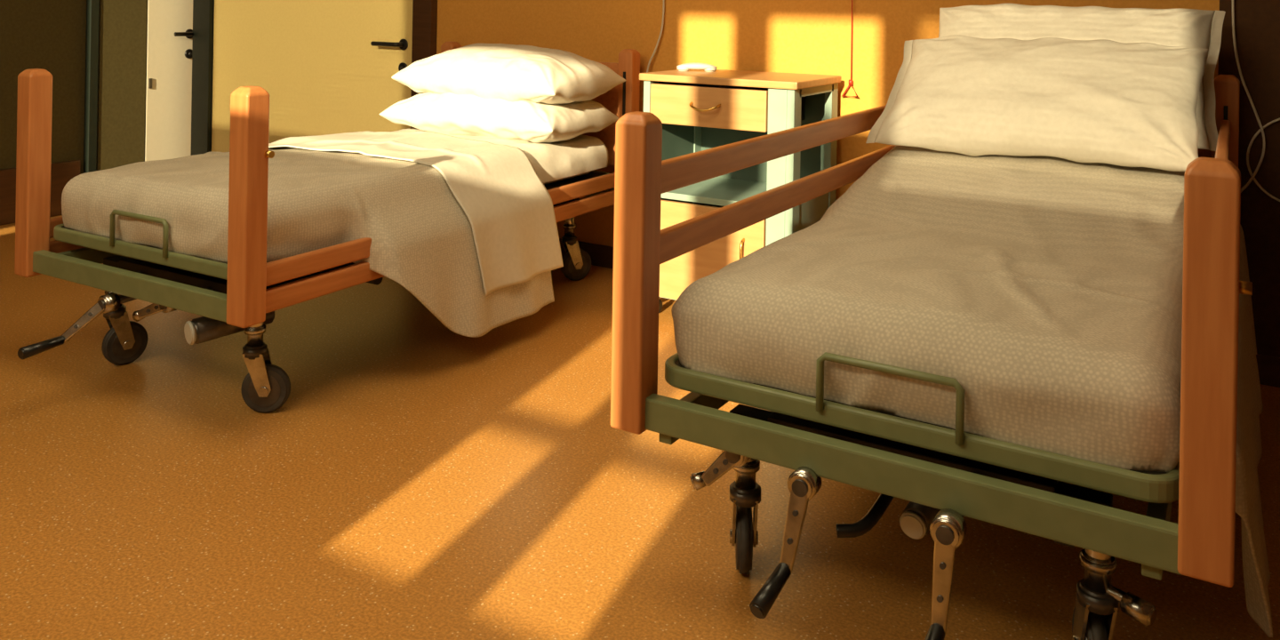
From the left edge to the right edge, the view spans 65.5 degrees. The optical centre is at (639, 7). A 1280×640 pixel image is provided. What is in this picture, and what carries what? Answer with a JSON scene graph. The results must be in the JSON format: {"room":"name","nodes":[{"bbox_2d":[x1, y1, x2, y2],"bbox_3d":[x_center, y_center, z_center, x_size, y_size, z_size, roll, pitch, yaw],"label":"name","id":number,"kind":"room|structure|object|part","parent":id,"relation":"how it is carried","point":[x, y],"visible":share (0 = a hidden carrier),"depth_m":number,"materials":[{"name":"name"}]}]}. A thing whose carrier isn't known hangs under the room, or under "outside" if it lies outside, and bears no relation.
{"room":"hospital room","nodes":[
{"label":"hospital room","id":0,"kind":"room"},
{"bbox_2d":[0,0,86,174],"bbox_3d":[-4.006,-0.350,4.411,0.120,3.000,4.430,1,0,31],"label":"wall","id":1,"kind":"structure","parent":0,"point":[48,35],"depth_m":5.53,"materials":[{"name":"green paint"}]},
{"bbox_2d":[0,160,80,224],"bbox_3d":[-4.148,1.000,4.068,0.030,0.295,3.720,1,0,31],"label":"baseboard","id":2,"kind":"structure","parent":1,"relation":"attached to","point":[61,172],"depth_m":5.51,"materials":[{"name":"brown wood"}]},
{"bbox_2d":[83,0,99,173],"bbox_3d":[-3.134,-0.085,5.704,0.050,2.500,0.050,1,0,31],"label":"door frame","id":3,"kind":"structure","parent":1,"relation":"attached to","point":[92,6],"depth_m":5.69,"materials":[{"name":"black metal"}]},
{"bbox_2d":[96,0,147,170],"bbox_3d":[-3.045,-0.038,5.857,0.043,2.390,0.285,1,0,31],"label":"leaf","id":4,"kind":"object","parent":1,"relation":"attached to","point":[122,23],"visible":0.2,"depth_m":5.84,"materials":[{"name":"green paint"}]},
{"bbox_2d":[0,215,1279,639],"bbox_3d":[-0.982,1.253,2.577,7.300,0.100,4.730,1,0,31],"label":"floor","id":5,"kind":"structure","parent":0,"point":[415,477],"depth_m":2.40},
{"bbox_2d":[14,41,639,413],"bbox_3d":[-1.016,0.687,3.747,1.229,1.030,2.318,1,0,30],"label":"hospital bed","id":6,"kind":"object","parent":5,"relation":"on","point":[465,224],"visible":0.9,"depth_m":3.20,"materials":[{"name":"fabric"}]},
{"bbox_3d":[-1.972,0.534,3.238,0.075,0.667,0.075,1,0,30],"label":"foot post","id":7,"kind":"part","parent":6,"relation":"part of","materials":[{"name":"brown wood"}]},
{"bbox_3d":[-1.738,0.989,2.895,0.034,0.034,0.127,1,0,26],"label":"crank handle","id":8,"kind":"part","parent":6,"relation":"part of","materials":[{"name":"black plastic"}]},
{"bbox_3d":[-1.467,0.739,4.122,0.028,0.062,1.968,1,0,30],"label":"rail","id":9,"kind":"part","parent":6,"relation":"part of","materials":[{"name":"brown wood"}]},
{"bbox_3d":[-1.468,0.814,4.122,0.028,0.062,1.968,1,0,30],"label":"rail","id":10,"kind":"part","parent":6,"relation":"part of","materials":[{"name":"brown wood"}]},
{"bbox_3d":[-1.654,0.932,2.972,0.138,0.127,0.028,1,0,-18],"label":"crank arm","id":11,"kind":"part","parent":6,"relation":"part of","materials":[{"name":"silver metal"}]},
{"bbox_3d":[-1.505,0.927,2.993,0.037,0.036,0.033,1,0,19],"label":"crank handle","id":12,"kind":"part","parent":6,"relation":"part of","materials":[{"name":"silver metal"}]},
{"bbox_3d":[-1.451,0.898,2.974,0.106,0.069,0.017,1,0,7],"label":"crank arm","id":13,"kind":"part","parent":6,"relation":"part of","materials":[{"name":"silver metal"}]},
{"bbox_2d":[191,311,274,343],"bbox_3d":[-1.209,0.932,2.957,0.234,0.088,0.072,1,0,-44],"label":"tube","id":14,"kind":"object","parent":6,"relation":"on","point":[204,329],"depth_m":2.89,"materials":[{"name":"grey metal"}]},
{"bbox_3d":[-1.071,0.540,2.720,0.075,0.647,0.075,1,0,30],"label":"foot post","id":15,"kind":"part","parent":6,"relation":"part of","materials":[{"name":"brown wood"}]},
{"bbox_3d":[-1.016,0.402,2.725,0.025,0.020,0.020,1,0,30],"label":"rail knob","id":16,"kind":"part","parent":6,"relation":"part of","materials":[{"name":"gold metal"}]},
{"bbox_2d":[61,132,554,337],"bbox_3d":[-1.121,0.816,3.510,1.171,0.578,1.275,1,0,30],"label":"bedspread","id":17,"kind":"object","parent":6,"relation":"on","point":[467,227],"depth_m":3.21,"materials":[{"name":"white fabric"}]},
{"bbox_3d":[-1.019,0.747,3.859,0.920,0.030,1.930,1,0,30],"label":"platform panel","id":18,"kind":"part","parent":6,"relation":"part of","materials":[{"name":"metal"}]},
{"bbox_3d":[-0.567,0.829,3.604,0.028,0.062,1.968,1,0,30],"label":"rail","id":19,"kind":"part","parent":6,"relation":"part of","materials":[{"name":"brown wood"}]},
{"bbox_3d":[-0.566,0.754,3.604,0.028,0.062,1.968,1,0,30],"label":"rail","id":20,"kind":"part","parent":6,"relation":"part of","materials":[{"name":"brown wood"}]},
{"bbox_3d":[-0.955,0.517,5.007,0.075,0.688,0.075,1,0,30],"label":"head post","id":21,"kind":"part","parent":6,"relation":"part of","materials":[{"name":"brown wood"}]},
{"bbox_2d":[379,91,619,143],"bbox_3d":[-0.626,0.461,4.430,0.948,0.240,0.518,1,0,30],"label":"pillow","id":22,"kind":"object","parent":6,"relation":"on","point":[447,113],"visible":0.73,"depth_m":4.21,"materials":[{"name":"white fabric"}]},
{"bbox_2d":[391,43,626,103],"bbox_3d":[-0.587,0.296,4.429,0.927,0.260,0.516,1,0,33],"label":"pillow","id":23,"kind":"object","parent":22,"relation":"on","point":[512,73],"visible":0.91,"depth_m":4.23,"materials":[{"name":"white fabric"}]},
{"bbox_3d":[-1.019,0.660,3.857,0.870,0.135,1.795,1,0,30],"label":"mattress","id":24,"kind":"part","parent":6,"relation":"part of","materials":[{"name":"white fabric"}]},
{"bbox_3d":[-0.503,0.479,4.747,0.970,0.465,0.030,1,0,30],"label":"head panel","id":25,"kind":"part","parent":6,"relation":"part of","materials":[{"name":"brown wood"}]},
{"bbox_3d":[-0.053,0.533,4.488,0.075,0.688,0.075,1,0,30],"label":"head post","id":26,"kind":"part","parent":6,"relation":"part of","materials":[{"name":"brown wood"}]},
{"bbox_2d":[639,69,841,312],"bbox_3d":[0.389,0.748,3.969,0.670,0.958,0.502,1,0,31],"label":"nightstand","id":27,"kind":"object","parent":5,"relation":"on","point":[697,110],"visible":0.44,"depth_m":3.85,"materials":[{"name":"brown wood"}]},
{"bbox_2d":[676,62,716,71],"bbox_3d":[0.237,0.249,4.148,0.170,0.035,0.062,1,0,3],"label":"telephone handset","id":28,"kind":"object","parent":27,"relation":"on","point":[697,66],"visible":1,"depth_m":4.12,"materials":[{"name":"white plastic"}]},
{"bbox_3d":[0.242,0.381,3.792,0.130,0.032,0.041,1,0,31],"label":"drawer handle","id":29,"kind":"part","parent":27,"relation":"part of","materials":[{"name":"gold metal"}]},
{"bbox_3d":[0.259,0.383,3.816,0.496,0.153,0.024,1,0,31],"label":"drawer","id":30,"kind":"part","parent":27,"relation":"part of","materials":[{"name":"brown wood"}]},
{"bbox_3d":[0.249,0.951,3.816,0.496,0.377,0.024,1,0,31],"label":"cupboard door","id":31,"kind":"part","parent":27,"relation":"part of","materials":[{"name":"brown wood"}]},
{"bbox_2d":[661,176,766,206],"bbox_3d":[0.400,0.745,3.987,0.580,0.025,0.440,1,0,31],"label":"shelf","id":32,"kind":"object","parent":27,"relation":"attached to","point":[724,191],"depth_m":3.94,"materials":[{"name":"teal laminate"}]},
{"bbox_3d":[0.380,0.912,3.707,0.010,0.099,0.034,1,0,31],"label":"door handle","id":33,"kind":"part","parent":27,"relation":"part of","materials":[{"name":"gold metal"}]},
{"bbox_3d":[0.668,0.318,3.830,0.030,0.032,0.360,1,0,31],"label":"rail","id":34,"kind":"part","parent":27,"relation":"part of","materials":[{"name":"brown laminate"}]},
{"bbox_2d":[610,74,1272,639],"bbox_3d":[0.946,0.722,2.600,1.180,1.030,2.281,1,0,31],"label":"hospital bed","id":35,"kind":"object","parent":5,"relation":"on","point":[956,336],"visible":0.93,"depth_m":1.92,"materials":[{"name":"grey fabric"}]},
{"bbox_3d":[-0.007,0.547,2.081,0.075,0.655,0.075,1,0,31],"label":"foot post","id":36,"kind":"part","parent":35,"relation":"part of","materials":[{"name":"brown wood"}]},
{"bbox_3d":[0.121,0.956,2.008,0.040,0.037,0.033,1,0,4],"label":"crank handle","id":37,"kind":"part","parent":35,"relation":"part of","materials":[{"name":"silver metal"}]},
{"bbox_3d":[0.166,0.917,1.996,0.087,0.088,0.019,1,0,10],"label":"crank arm","id":38,"kind":"part","parent":35,"relation":"part of","materials":[{"name":"silver metal"}]},
{"bbox_3d":[0.234,1.048,1.790,0.034,0.061,0.107,1,0,36],"label":"crank handle","id":39,"kind":"part","parent":35,"relation":"part of","materials":[{"name":"black plastic"}]},
{"bbox_3d":[0.521,0.378,2.955,0.028,0.068,1.968,1,0,31],"label":"rail","id":40,"kind":"part","parent":35,"relation":"part of","materials":[{"name":"brown wood"}]},
{"bbox_3d":[0.518,0.530,2.955,0.028,0.068,1.968,1,0,31],"label":"rail","id":41,"kind":"part","parent":35,"relation":"part of","materials":[{"name":"brown wood"}]},
{"bbox_3d":[0.287,0.954,1.834,0.046,0.163,0.045,1,0,31],"label":"crank arm","id":42,"kind":"part","parent":35,"relation":"part of","materials":[{"name":"silver metal"}]},
{"bbox_2d":[767,411,1063,493],"bbox_3d":[0.855,0.885,2.516,0.560,0.040,1.360,1,0,31],"label":"frame","id":43,"kind":"object","parent":35,"relation":"on","point":[1008,475],"depth_m":1.92,"materials":[{"name":"metal"}]},
{"bbox_3d":[0.957,0.782,2.683,0.920,0.030,1.930,1,0,31],"label":"platform panel","id":44,"kind":"part","parent":35,"relation":"part of","materials":[{"name":"metal"}]},
{"bbox_2d":[902,501,941,534],"bbox_3d":[0.599,0.978,2.016,0.056,0.089,0.247,1,0,36],"label":"tube","id":45,"kind":"object","parent":35,"relation":"on","point":[917,518],"depth_m":1.91,"materials":[{"name":"grey metal"}]},
{"bbox_3d":[0.467,1.062,1.622,0.034,0.062,0.119,1,0,31],"label":"crank handle","id":46,"kind":"part","parent":35,"relation":"part of","materials":[{"name":"black plastic"}]},
{"bbox_3d":[0.511,0.963,1.675,0.037,0.173,0.034,1,0,31],"label":"crank arm","id":47,"kind":"part","parent":35,"relation":"part of","materials":[{"name":"silver metal"}]},
{"bbox_2d":[865,35,1208,171],"bbox_3d":[1.257,0.284,3.176,0.958,0.372,0.437,1,0,31],"label":"pillow","id":48,"kind":"object","parent":35,"relation":"on","point":[1099,100],"visible":1,"depth_m":3.06,"materials":[{"name":"white fabric"}]},
{"bbox_2d":[938,3,1225,151],"bbox_3d":[1.428,0.208,3.341,0.917,0.439,0.342,1,0,31],"label":"pillow","id":49,"kind":"object","parent":35,"relation":"on","point":[1178,27],"visible":0.31,"depth_m":3.29,"materials":[{"name":"white fabric"}]},
{"bbox_3d":[0.848,1.040,1.744,0.020,0.030,0.092,1,0,-42],"label":"brake lever","id":50,"kind":"part","parent":35,"relation":"part of","materials":[{"name":"silver metal"}]},
{"bbox_3d":[1.490,0.514,3.562,0.970,0.465,0.030,1,0,31],"label":"head panel","id":51,"kind":"part","parent":35,"relation":"part of","materials":[{"name":"brown wood"}]},
{"bbox_3d":[0.884,0.555,1.546,0.075,0.640,0.075,1,0,31],"label":"foot post","id":52,"kind":"part","parent":35,"relation":"part of","materials":[{"name":"brown wood"}]},
{"bbox_3d":[1.412,0.394,2.420,0.028,0.068,1.968,1,0,31],"label":"rail","id":53,"kind":"part","parent":35,"relation":"part of","materials":[{"name":"brown wood"}]},
{"bbox_3d":[1.935,0.568,3.294,0.075,0.688,0.075,1,0,31],"label":"head post","id":54,"kind":"part","parent":35,"relation":"part of","materials":[{"name":"brown wood"}]},
{"bbox_3d":[0.938,0.436,1.549,0.025,0.020,0.020,1,0,31],"label":"rail knob","id":55,"kind":"part","parent":35,"relation":"part of","materials":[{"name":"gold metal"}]},
{"bbox_2d":[436,0,1219,247],"bbox_3d":[0.217,-0.276,4.527,7.300,3.000,0.120,1,0,31],"label":"wall","id":56,"kind":"structure","parent":0,"point":[797,36],"depth_m":4.32,"materials":[{"name":"paint"}]},
{"bbox_2d":[190,0,214,155],"bbox_3d":[-2.680,-0.077,6.155,0.165,2.500,0.070,1,0,31],"label":"door frame","id":57,"kind":"structure","parent":56,"relation":"attached to","point":[203,10],"depth_m":6.11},
{"bbox_2d":[211,0,412,151],"bbox_3d":[-1.895,-0.018,5.694,1.645,2.390,0.040,1,0,31],"label":"leaf","id":58,"kind":"object","parent":56,"relation":"attached to","point":[316,61],"visible":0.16,"depth_m":5.64,"materials":[{"name":"yellow laminate"}]},
{"bbox_2d":[370,40,404,47],"bbox_3d":[-1.341,0.197,5.296,0.193,0.025,0.068,1,0,31],"label":"lever","id":59,"kind":"object","parent":58,"relation":"attached to","point":[373,43],"visible":1,"depth_m":5.26,"materials":[{"name":"black plastic"}]},
{"bbox_2d":[398,62,407,71],"bbox_3d":[-1.257,0.323,5.277,0.060,0.060,0.012,1,0,31],"label":"rosette","id":60,"kind":"object","parent":58,"relation":"attached to","point":[404,65],"visible":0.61,"depth_m":5.27,"materials":[{"name":"black plastic"}]},
{"bbox_2d":[399,39,407,49],"bbox_3d":[-1.254,0.198,5.277,0.060,0.060,0.012,1,0,31],"label":"rosette","id":61,"kind":"object","parent":58,"relation":"attached to","point":[404,41],"visible":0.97,"depth_m":5.27,"materials":[{"name":"black metal"}]},
{"bbox_2d":[410,0,437,127],"bbox_3d":[-1.130,-0.050,5.235,0.130,2.500,0.050,1,0,31],"label":"door frame","id":62,"kind":"structure","parent":56,"relation":"attached to","point":[424,12],"depth_m":5.21,"materials":[{"name":"brown wood"}]},
{"bbox_2d":[646,0,664,72],"bbox_3d":[0.071,-0.229,4.515,0.089,1.301,0.026,1,0,2],"label":"cord","id":63,"kind":"object","parent":56,"relation":"attached to","point":[663,6],"visible":0.7,"depth_m":4.51,"materials":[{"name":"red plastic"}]},
{"bbox_2d":[841,0,859,97],"bbox_3d":[0.870,-0.499,4.044,0.074,1.731,0.016,1,0,31],"label":"pull cord","id":64,"kind":"object","parent":56,"relation":"hanging from","point":[851,80],"visible":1,"depth_m":4.04,"materials":[{"name":"red plastic"}]},
{"bbox_3d":[0.871,-0.527,4.044,0.006,1.675,0.004,1,0,31],"label":"cord","id":65,"kind":"part","parent":64,"relation":"part of","materials":[{"name":"red plastic"}]},
{"bbox_2d":[559,238,1279,387],"bbox_3d":[1.035,1.188,3.942,4.950,0.100,0.015,1,0,31],"label":"baseboard","id":66,"kind":"structure","parent":56,"relation":"attached to","point":[1268,366],"depth_m":4.63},
{"bbox_2d":[1218,0,1279,357],"bbox_3d":[2.581,-0.285,3.030,1.405,2.900,0.012,1,0,31],"label":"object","id":67,"kind":"structure","parent":56,"relation":"attached to","point":[1257,22],"depth_m":3.32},
{"bbox_2d":[1232,0,1265,192],"bbox_3d":[2.038,-0.124,3.327,0.106,1.641,0.023,1,0,31],"label":"cable","id":68,"kind":"object","parent":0,"point":[1245,186],"depth_m":3.33,"materials":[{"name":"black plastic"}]},
{"bbox_2d":[1246,118,1279,201],"bbox_3d":[2.152,0.205,3.263,0.274,0.896,0.010,1,0,31],"label":"cable","id":69,"kind":"object","parent":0,"point":[1278,119],"depth_m":3.31,"materials":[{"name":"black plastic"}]},
{"bbox_3d":[-2.951,-1.287,5.974,0.050,0.090,0.680,1,0,31],"label":"door frame","id":70,"kind":"structure","parent":0,"visible":0},
{"bbox_2d":[144,0,192,161],"bbox_3d":[-2.884,-0.035,6.124,0.043,2.390,0.328,1,0,31],"label":"leaf","id":71,"kind":"object","parent":70,"relation":"attached to","point":[168,102],"visible":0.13,"depth_m":6.09,"materials":[{"name":"laminate"}]},
{"bbox_2d":[148,78,151,87],"bbox_3d":[-2.945,0.459,5.990,0.005,0.060,0.020,1,0,31],"label":"latch plate","id":72,"kind":"object","parent":71,"relation":"attached to","point":[149,79],"visible":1,"depth_m":5.99,"materials":[{"name":"grey metal"}]},
{"bbox_2d":[174,32,193,36],"bbox_3d":[-2.814,0.166,6.140,0.068,0.025,0.144,1,0,31],"label":"lever","id":73,"kind":"object","parent":71,"relation":"attached to","point":[176,34],"visible":1,"depth_m":6.11,"materials":[{"name":"black metal"}]},
{"bbox_2d":[184,48,191,58],"bbox_3d":[-2.809,0.291,6.205,0.012,0.060,0.060,1,0,31],"label":"rosette","id":74,"kind":"object","parent":71,"relation":"attached to","point":[188,51],"visible":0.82,"depth_m":6.20,"materials":[{"name":"black metal"}]},
{"bbox_2d":[185,29,192,38],"bbox_3d":[-2.807,0.166,6.205,0.012,0.060,0.060,1,0,31],"label":"rosette","id":75,"kind":"object","parent":71,"relation":"attached to","point":[187,30],"visible":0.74,"depth_m":6.20,"materials":[{"name":"black metal"}]}
]}

